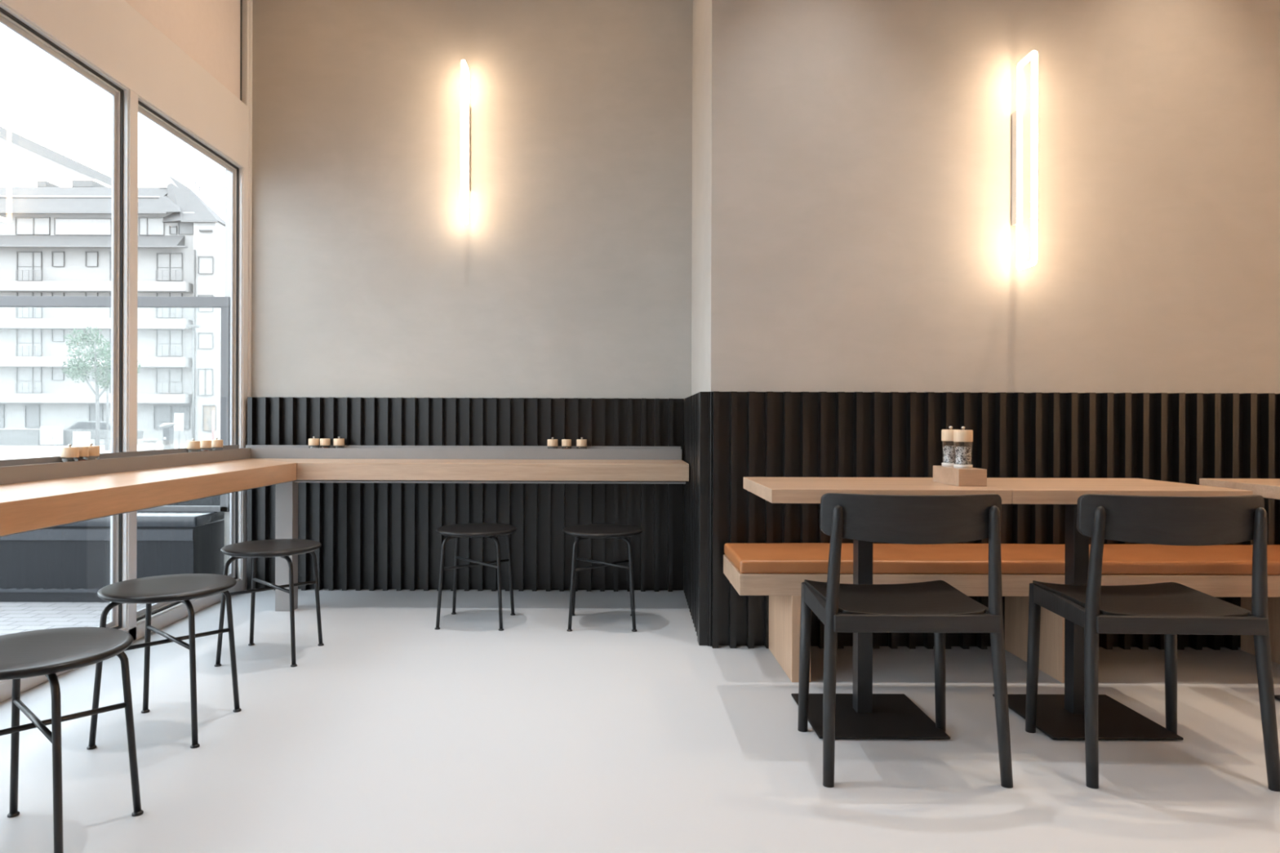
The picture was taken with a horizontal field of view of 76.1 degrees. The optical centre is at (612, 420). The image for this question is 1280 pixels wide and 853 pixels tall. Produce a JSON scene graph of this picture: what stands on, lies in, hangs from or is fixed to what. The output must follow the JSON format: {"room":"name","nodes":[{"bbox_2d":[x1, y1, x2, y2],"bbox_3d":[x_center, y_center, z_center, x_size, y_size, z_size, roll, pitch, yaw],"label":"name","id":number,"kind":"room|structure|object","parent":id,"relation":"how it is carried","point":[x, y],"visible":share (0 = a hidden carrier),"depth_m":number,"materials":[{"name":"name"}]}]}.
{"room":"cafe","nodes":[
{"label":"cafe","id":0,"kind":"room"},
{"bbox_2d":[0,0,252,641],"bbox_3d":[-2.121,-0.997,0.220,0.152,3.900,8.840,0,0,0],"label":"wall","id":1,"kind":"structure","parent":0,"point":[112,36],"depth_m":3.61,"materials":[{"name":"beige paint"}]},
{"bbox_2d":[0,1,128,683],"bbox_3d":[-2.089,-0.260,2.418,0.048,2.303,2.137,0,0,0],"label":"window","id":2,"kind":"structure","parent":1,"relation":"in","point":[11,19],"depth_m":3.46,"materials":[{"name":"metal"}]},
{"bbox_2d":[0,580,242,702],"bbox_3d":[-2.091,0.922,1.856,0.055,0.062,5.412,0,0,0],"label":"trim","id":3,"kind":"structure","parent":1,"relation":"attached to","point":[166,619],"depth_m":3.71,"materials":[{"name":"metal"}]},
{"bbox_2d":[124,0,239,99],"bbox_3d":[-2.100,-2.358,0.172,0.065,1.177,8.745,0,0,0],"label":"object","id":4,"kind":"structure","parent":1,"relation":"attached to","point":[208,31],"depth_m":4.17,"materials":[{"name":"beige paint"}]},
{"bbox_2d":[136,95,242,625],"bbox_3d":[-2.089,-0.260,4.054,0.048,2.303,1.015,0,0,0],"label":"window","id":5,"kind":"structure","parent":1,"relation":"in","point":[145,108],"depth_m":4.53,"materials":[{"name":"metal"}]},
{"bbox_2d":[240,0,242,100],"bbox_3d":[-2.112,-2.358,4.572,0.060,1.177,0.055,0,0,0],"label":"trim","id":6,"kind":"structure","parent":1,"relation":"attached to","point":[241,1],"depth_m":4.59,"materials":[{"name":"brown wood"}]},
{"bbox_2d":[224,0,693,589],"bbox_3d":[-0.847,-0.993,4.770,2.700,3.900,0.260,0,0,0],"label":"wall","id":7,"kind":"structure","parent":0,"point":[568,275],"depth_m":4.64,"materials":[{"name":"paint"}]},
{"bbox_2d":[246,396,684,591],"bbox_3d":[-0.826,0.416,4.607,2.460,1.083,0.054,0,0,0],"label":"wall paneling","id":8,"kind":"structure","parent":7,"relation":"attached to","point":[372,536],"depth_m":4.62,"materials":[{"name":"black paint"}]},
{"bbox_2d":[460,59,470,224],"bbox_3d":[-0.817,-1.536,4.550,0.023,0.878,0.180,0,0,0],"label":"wall lamp","id":9,"kind":"object","parent":7,"relation":"attached to","point":[465,107],"visible":1,"depth_m":4.54,"materials":[{"name":"white plastic"}]},
{"bbox_2d":[0,589,1279,852],"bbox_3d":[1.497,1.025,0.300,7.400,0.120,9.000,0,0,0],"label":"floor","id":10,"kind":"structure","parent":0,"point":[397,733],"depth_m":2.36,"materials":[{"name":"white concrete"}]},
{"bbox_2d":[0,626,143,852],"bbox_3d":[-1.294,0.732,1.833,0.380,0.447,0.380,0,0,-2],"label":"bar stool","id":11,"kind":"object","parent":10,"relation":"on","point":[49,652],"visible":1,"depth_m":1.84,"materials":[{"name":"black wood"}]},
{"bbox_2d":[86,573,241,750],"bbox_3d":[-1.373,0.732,2.534,0.380,0.447,0.380,0,0,-2],"label":"bar stool","id":12,"kind":"object","parent":10,"relation":"on","point":[182,588],"visible":0.99,"depth_m":2.47,"materials":[{"name":"black metal"}]},
{"bbox_2d":[214,538,324,666],"bbox_3d":[-1.384,0.732,3.325,0.380,0.447,0.380,0,0,0],"label":"bar stool","id":13,"kind":"object","parent":10,"relation":"on","point":[282,548],"visible":1,"depth_m":3.26,"materials":[{"name":"black metal"}]},
{"bbox_2d":[0,458,688,611],"bbox_3d":[-0.806,0.586,2.548,2.375,0.743,3.896,0,0,0],"label":"countertop","id":14,"kind":"structure","parent":10,"relation":"on","point":[29,506],"depth_m":4.07,"materials":[{"name":"brown wood"}]},
{"bbox_2d":[0,458,296,536],"bbox_3d":[-1.782,0.254,2.547,0.422,0.086,3.895,0,0,0],"label":"countertop","id":15,"kind":"structure","parent":14,"relation":"attached to","point":[37,504],"depth_m":2.74,"materials":[{"name":"brown wood"}]},
{"bbox_2d":[0,444,681,484],"bbox_3d":[-0.837,0.185,2.587,2.439,0.094,3.975,0,0,0],"label":"ledge","id":16,"kind":"object","parent":14,"relation":"on","point":[29,469],"visible":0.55,"depth_m":4.50,"materials":[{"name":"grey metal"}]},
{"bbox_2d":[60,444,79,462],"bbox_3d":[-2.023,0.156,3.050,0.058,0.135,0.058,0,0,0],"label":"pepper mill","id":17,"kind":"object","parent":16,"relation":"in","point":[65,452],"visible":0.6,"depth_m":3.03,"materials":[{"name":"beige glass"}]},
{"bbox_2d":[72,446,88,461],"bbox_3d":[-2.023,0.162,3.112,0.054,0.123,0.054,0,0,0],"label":"spice jar","id":18,"kind":"object","parent":16,"relation":"in","point":[83,451],"visible":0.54,"depth_m":3.10,"materials":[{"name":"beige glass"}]},
{"bbox_2d":[82,443,99,460],"bbox_3d":[-2.023,0.156,3.174,0.058,0.135,0.058,0,0,0],"label":"pepper mill","id":19,"kind":"object","parent":16,"relation":"in","point":[94,451],"visible":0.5,"depth_m":3.16,"materials":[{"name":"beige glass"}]},
{"bbox_2d":[186,438,199,451],"bbox_3d":[-2.023,0.156,3.950,0.058,0.135,0.058,0,0,0],"label":"pepper mill","id":20,"kind":"object","parent":16,"relation":"in","point":[193,444],"visible":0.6,"depth_m":3.93,"materials":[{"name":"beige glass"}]},
{"bbox_2d":[200,440,211,451],"bbox_3d":[-2.023,0.162,4.067,0.054,0.123,0.054,0,0,0],"label":"spice jar","id":21,"kind":"object","parent":16,"relation":"in","point":[204,443],"visible":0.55,"depth_m":4.05,"materials":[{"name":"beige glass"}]},
{"bbox_2d":[210,437,222,450],"bbox_3d":[-2.023,0.156,4.183,0.058,0.135,0.058,0,0,0],"label":"pepper mill","id":22,"kind":"object","parent":16,"relation":"in","point":[215,443],"visible":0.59,"depth_m":4.16,"materials":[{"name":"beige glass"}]},
{"bbox_2d":[308,436,319,448],"bbox_3d":[-1.655,0.158,4.537,0.058,0.135,0.058,0,0,0],"label":"pepper mill","id":23,"kind":"object","parent":16,"relation":"in","point":[312,442],"visible":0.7,"depth_m":4.51,"materials":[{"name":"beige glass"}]},
{"bbox_2d":[320,438,330,448],"bbox_3d":[-1.593,0.164,4.537,0.054,0.123,0.054,0,0,0],"label":"spice jar","id":24,"kind":"object","parent":16,"relation":"in","point":[323,442],"visible":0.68,"depth_m":4.52,"materials":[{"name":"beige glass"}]},
{"bbox_2d":[333,436,344,448],"bbox_3d":[-1.516,0.158,4.537,0.058,0.135,0.058,0,0,0],"label":"pepper mill","id":25,"kind":"object","parent":16,"relation":"in","point":[337,442],"visible":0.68,"depth_m":4.51,"materials":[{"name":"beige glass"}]},
{"bbox_2d":[547,437,557,448],"bbox_3d":[-0.332,0.162,4.537,0.058,0.135,0.058,0,0,0],"label":"pepper mill","id":26,"kind":"object","parent":16,"relation":"in","point":[551,442],"visible":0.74,"depth_m":4.51,"materials":[{"name":"beige wood"}]},
{"bbox_2d":[561,439,571,448],"bbox_3d":[-0.254,0.168,4.537,0.054,0.123,0.054,0,0,0],"label":"spice jar","id":27,"kind":"object","parent":16,"relation":"in","point":[565,442],"visible":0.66,"depth_m":4.51,"materials":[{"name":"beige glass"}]},
{"bbox_2d":[576,437,586,446],"bbox_3d":[-0.170,0.162,4.537,0.058,0.135,0.058,0,0,0],"label":"pepper mill","id":28,"kind":"object","parent":16,"relation":"in","point":[580,442],"visible":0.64,"depth_m":4.51,"materials":[{"name":"beige wood"}]},
{"bbox_2d":[257,458,688,481],"bbox_3d":[-0.805,0.257,4.283,2.374,0.086,0.426,0,0,0],"label":"countertop","id":29,"kind":"structure","parent":14,"relation":"on","point":[416,469],"depth_m":4.07,"materials":[{"name":"brown wood"}]},
{"bbox_2d":[434,523,516,631],"bbox_3d":[-0.644,0.734,3.885,0.380,0.447,0.380,0,0,3],"label":"bar stool","id":30,"kind":"object","parent":10,"relation":"on","point":[490,531],"visible":1,"depth_m":3.80,"materials":[{"name":"black metal"}]},
{"bbox_2d":[562,524,642,631],"bbox_3d":[-0.046,0.736,3.870,0.380,0.447,0.380,0,0,0],"label":"bar stool","id":31,"kind":"object","parent":10,"relation":"on","point":[585,531],"visible":1,"depth_m":3.76,"materials":[{"name":"black metal"}]},
{"bbox_2d":[742,476,1012,739],"bbox_3d":[0.834,0.585,2.710,0.718,0.755,0.532,0,0,0],"label":"dining table","id":32,"kind":"object","parent":10,"relation":"on","point":[862,713],"visible":0.66,"depth_m":2.64,"materials":[{"name":"brown wood"}]},
{"bbox_2d":[933,465,986,486],"bbox_3d":[1.135,0.182,2.680,0.089,0.054,0.208,0,0,0],"label":"block","id":33,"kind":"object","parent":32,"relation":"on","point":[974,477],"visible":0.87,"depth_m":2.58,"materials":[{"name":"brown wood"}]},
{"bbox_2d":[941,426,959,466],"bbox_3d":[1.136,0.087,2.745,0.058,0.135,0.058,0,0,0],"label":"pepper mill","id":34,"kind":"object","parent":33,"relation":"on","point":[946,434],"visible":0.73,"depth_m":2.73,"materials":[{"name":"clear glass"}]},
{"bbox_2d":[953,426,973,468],"bbox_3d":[1.136,0.087,2.648,0.058,0.135,0.058,0,0,0],"label":"pepper mill","id":35,"kind":"object","parent":33,"relation":"on","point":[962,455],"visible":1,"depth_m":2.63,"materials":[{"name":"clear glass"}]},
{"bbox_2d":[797,493,1013,788],"bbox_3d":[0.805,0.580,2.339,0.498,0.767,0.421,0,0,0],"label":"dining chair","id":36,"kind":"object","parent":10,"relation":"on","point":[937,607],"visible":1,"depth_m":2.17,"materials":[{"name":"black wood"}]},
{"bbox_2d":[723,554,1279,683],"bbox_3d":[2.532,0.770,3.221,4.131,0.396,0.443,0,0,0],"label":"bench","id":37,"kind":"object","parent":10,"relation":"on","point":[783,590],"visible":0.47,"depth_m":3.00,"materials":[{"name":"brown wood"}]},
{"bbox_2d":[724,542,1279,575],"bbox_3d":[2.529,0.542,3.223,4.119,0.059,0.437,0,0,0],"label":"bench cushion","id":38,"kind":"object","parent":37,"relation":"on","point":[766,557],"visible":0.8,"depth_m":3.06,"materials":[{"name":"leather"}]},
{"bbox_2d":[986,477,1252,740],"bbox_3d":[1.554,0.588,2.710,0.718,0.755,0.532,0,0,0],"label":"dining table","id":39,"kind":"object","parent":10,"relation":"on","point":[1059,717],"visible":0.79,"depth_m":2.65,"materials":[{"name":"brown wood"}]},
{"bbox_2d":[1025,493,1279,791],"bbox_3d":[1.504,0.583,2.330,0.498,0.767,0.421,0,0,2],"label":"dining chair","id":40,"kind":"object","parent":10,"relation":"on","point":[1169,609],"visible":0.99,"depth_m":2.16,"materials":[{"name":"black wood"}]},
{"bbox_2d":[1199,478,1279,700],"bbox_3d":[2.494,0.591,2.710,0.719,0.755,0.532,0,0,0],"label":"dining table","id":41,"kind":"object","parent":10,"relation":"on","point":[1269,488],"visible":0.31,"depth_m":2.79,"materials":[{"name":"brown wood"}]},
{"bbox_2d":[691,0,1279,395],"bbox_3d":[2.814,-0.981,4.200,4.779,3.900,1.400,0,0,0],"label":"wall","id":42,"kind":"structure","parent":0,"point":[853,231],"depth_m":3.50,"materials":[{"name":"paint"}]},
{"bbox_2d":[684,391,711,646],"bbox_3d":[0.411,0.420,4.040,0.047,1.083,1.120,0,0,1],"label":"trim","id":43,"kind":"structure","parent":42,"relation":"attached to","point":[691,421],"depth_m":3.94,"materials":[{"name":"black paint"}]},
{"bbox_2d":[711,391,1279,649],"bbox_3d":[2.794,0.428,3.472,4.750,1.083,0.054,0,0,0],"label":"wall paneling","id":44,"kind":"structure","parent":42,"relation":"attached to","point":[1181,437],"depth_m":3.47,"materials":[{"name":"black paint"}]},
{"bbox_2d":[1011,50,1037,270],"bbox_3d":[1.720,-1.071,3.410,0.023,0.878,0.180,0,0,0],"label":"wall lamp","id":45,"kind":"object","parent":42,"relation":"attached to","point":[1017,116],"visible":1,"depth_m":3.44,"materials":[{"name":"white plastic"}]},
{"label":"outside","id":46,"kind":"structure","parent":0,"visible":0},
{"bbox_2d":[0,443,186,460],"bbox_3d":[-40.006,1.788,56.000,160.000,1.680,88.000,0,0,0],"label":"street","id":47,"kind":"structure","parent":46,"point":[6,452],"depth_m":36.92,"materials":[{"name":"grey asphalt"}]},
{"bbox_2d":[0,428,39,445],"bbox_3d":[-37.835,0.992,48.150,8.278,0.974,0.400,0,0,0],"label":"wall","id":48,"kind":"structure","parent":47,"relation":"on","point":[8,437],"depth_m":48.01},
{"bbox_2d":[40,426,62,445],"bbox_3d":[-32.426,0.926,47.290,0.928,1.113,0.620,0,0,0],"label":"utility box","id":49,"kind":"object","parent":47,"relation":"on","point":[49,436],"visible":0.98,"depth_m":47.00,"materials":[{"name":"white metal"}]},
{"bbox_2d":[0,126,111,186],"bbox_3d":[-24.703,-6.500,33.000,12.812,15.549,6.000,0,0,0],"label":"canopy","id":50,"kind":"object","parent":47,"relation":"on","point":[20,157],"visible":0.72,"depth_m":30.10,"materials":[{"name":"white"}]},
{"bbox_2d":[62,429,78,445],"bbox_3d":[-32.189,1.034,48.300,0.928,0.928,0.600,0,0,0],"label":"base cabinet","id":51,"kind":"object","parent":47,"relation":"on","point":[67,433],"visible":0.57,"depth_m":48.01,"materials":[{"name":"grey metal"}]},
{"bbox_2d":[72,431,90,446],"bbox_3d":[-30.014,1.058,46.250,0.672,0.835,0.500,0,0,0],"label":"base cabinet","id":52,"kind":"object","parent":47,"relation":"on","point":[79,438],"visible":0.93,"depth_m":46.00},
{"bbox_2d":[61,326,141,445],"bbox_3d":[-19.395,-1.153,31.035,2.960,4.893,1.494,0,0,0],"label":"street tree","id":53,"kind":"object","parent":47,"relation":"on","point":[80,367],"visible":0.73,"depth_m":30.93,"materials":[{"name":"green plant"}]},
{"bbox_2d":[65,421,143,439],"bbox_3d":[-32.842,0.804,52.840,4.223,1.499,1.740,0,0,0],"label":"parked car","id":54,"kind":"object","parent":47,"relation":"on","point":[82,426],"visible":0.22,"depth_m":51.99,"materials":[{"name":"grey metal"}]},
{"bbox_2d":[104,373,110,450],"bbox_3d":[-22.842,-0.432,37.000,0.160,3.600,0.160,0,0,0],"label":"post","id":55,"kind":"object","parent":47,"relation":"on","point":[107,433],"visible":0.78,"depth_m":36.96,"materials":[{"name":"white metal"}]},
{"bbox_2d":[0,175,225,443],"bbox_3d":[-50.491,-8.223,63.350,45.660,20.210,13.300,0,0,0],"label":"apartment building","id":56,"kind":"structure","parent":47,"relation":"on","point":[55,241],"depth_m":57.92,"materials":[{"name":"concrete"}]},
{"bbox_2d":[143,440,156,450],"bbox_3d":[-16.960,1.003,30.000,0.435,0.565,0.435,0,0,0],"label":"waste bin","id":57,"kind":"object","parent":47,"relation":"on","point":[149,445],"visible":0.8,"depth_m":29.85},
{"bbox_2d":[160,422,178,449],"bbox_3d":[-16.321,0.694,30.125,0.464,1.188,0.450,0,0,0],"label":"parking meter","id":58,"kind":"object","parent":47,"relation":"on","point":[168,433],"visible":0.86,"depth_m":29.98,"materials":[{"name":"grey metal"}]},
{"bbox_2d":[173,413,183,448],"bbox_3d":[-16.976,0.518,32.030,0.348,1.594,0.060,0,0,0],"label":"street sign","id":59,"kind":"object","parent":47,"relation":"on","point":[178,417],"visible":0.82,"depth_m":32.00,"materials":[{"name":"white metal"}]},
{"bbox_2d":[186,324,200,440],"bbox_3d":[-17.423,-1.308,34.000,0.500,5.300,0.200,0,0,0],"label":"lamp post","id":60,"kind":"object","parent":47,"relation":"on","point":[187,326],"visible":0.78,"depth_m":33.97,"materials":[{"name":"white metal"}]},
{"bbox_2d":[212,410,214,439],"bbox_3d":[-16.591,0.470,34.000,0.092,1.750,0.092,0,0,22],"label":"marker pole","id":61,"kind":"object","parent":47,"relation":"on","point":[213,411],"visible":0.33,"depth_m":33.96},
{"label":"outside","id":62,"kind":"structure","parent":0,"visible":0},
{"bbox_2d":[0,602,155,635],"bbox_3d":[-9.103,0.995,3.000,13.800,0.070,18.000,0,0,0],"label":"pavement","id":63,"kind":"structure","parent":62,"point":[15,617],"depth_m":4.10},
{"bbox_2d":[0,511,224,602],"bbox_3d":[-4.353,0.742,4.615,4.240,0.467,0.470,0,0,0],"label":"planter box","id":64,"kind":"object","parent":63,"relation":"on","point":[70,562],"visible":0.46,"depth_m":4.40,"materials":[{"name":"grey concrete"}]},
{"bbox_2d":[0,296,230,511],"bbox_3d":[-4.660,-0.098,4.620,5.000,1.211,0.040,0,0,0],"label":"screen","id":65,"kind":"object","parent":64,"relation":"on","point":[223,302],"visible":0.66,"depth_m":4.60,"materials":[{"name":"grey metal"}]},
{"bbox_2d":[168,495,220,506],"bbox_3d":[-4.902,0.644,5.800,5.000,0.660,0.400,0,0,0],"label":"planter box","id":66,"kind":"object","parent":63,"relation":"on","point":[213,500],"visible":0.02,"depth_m":5.60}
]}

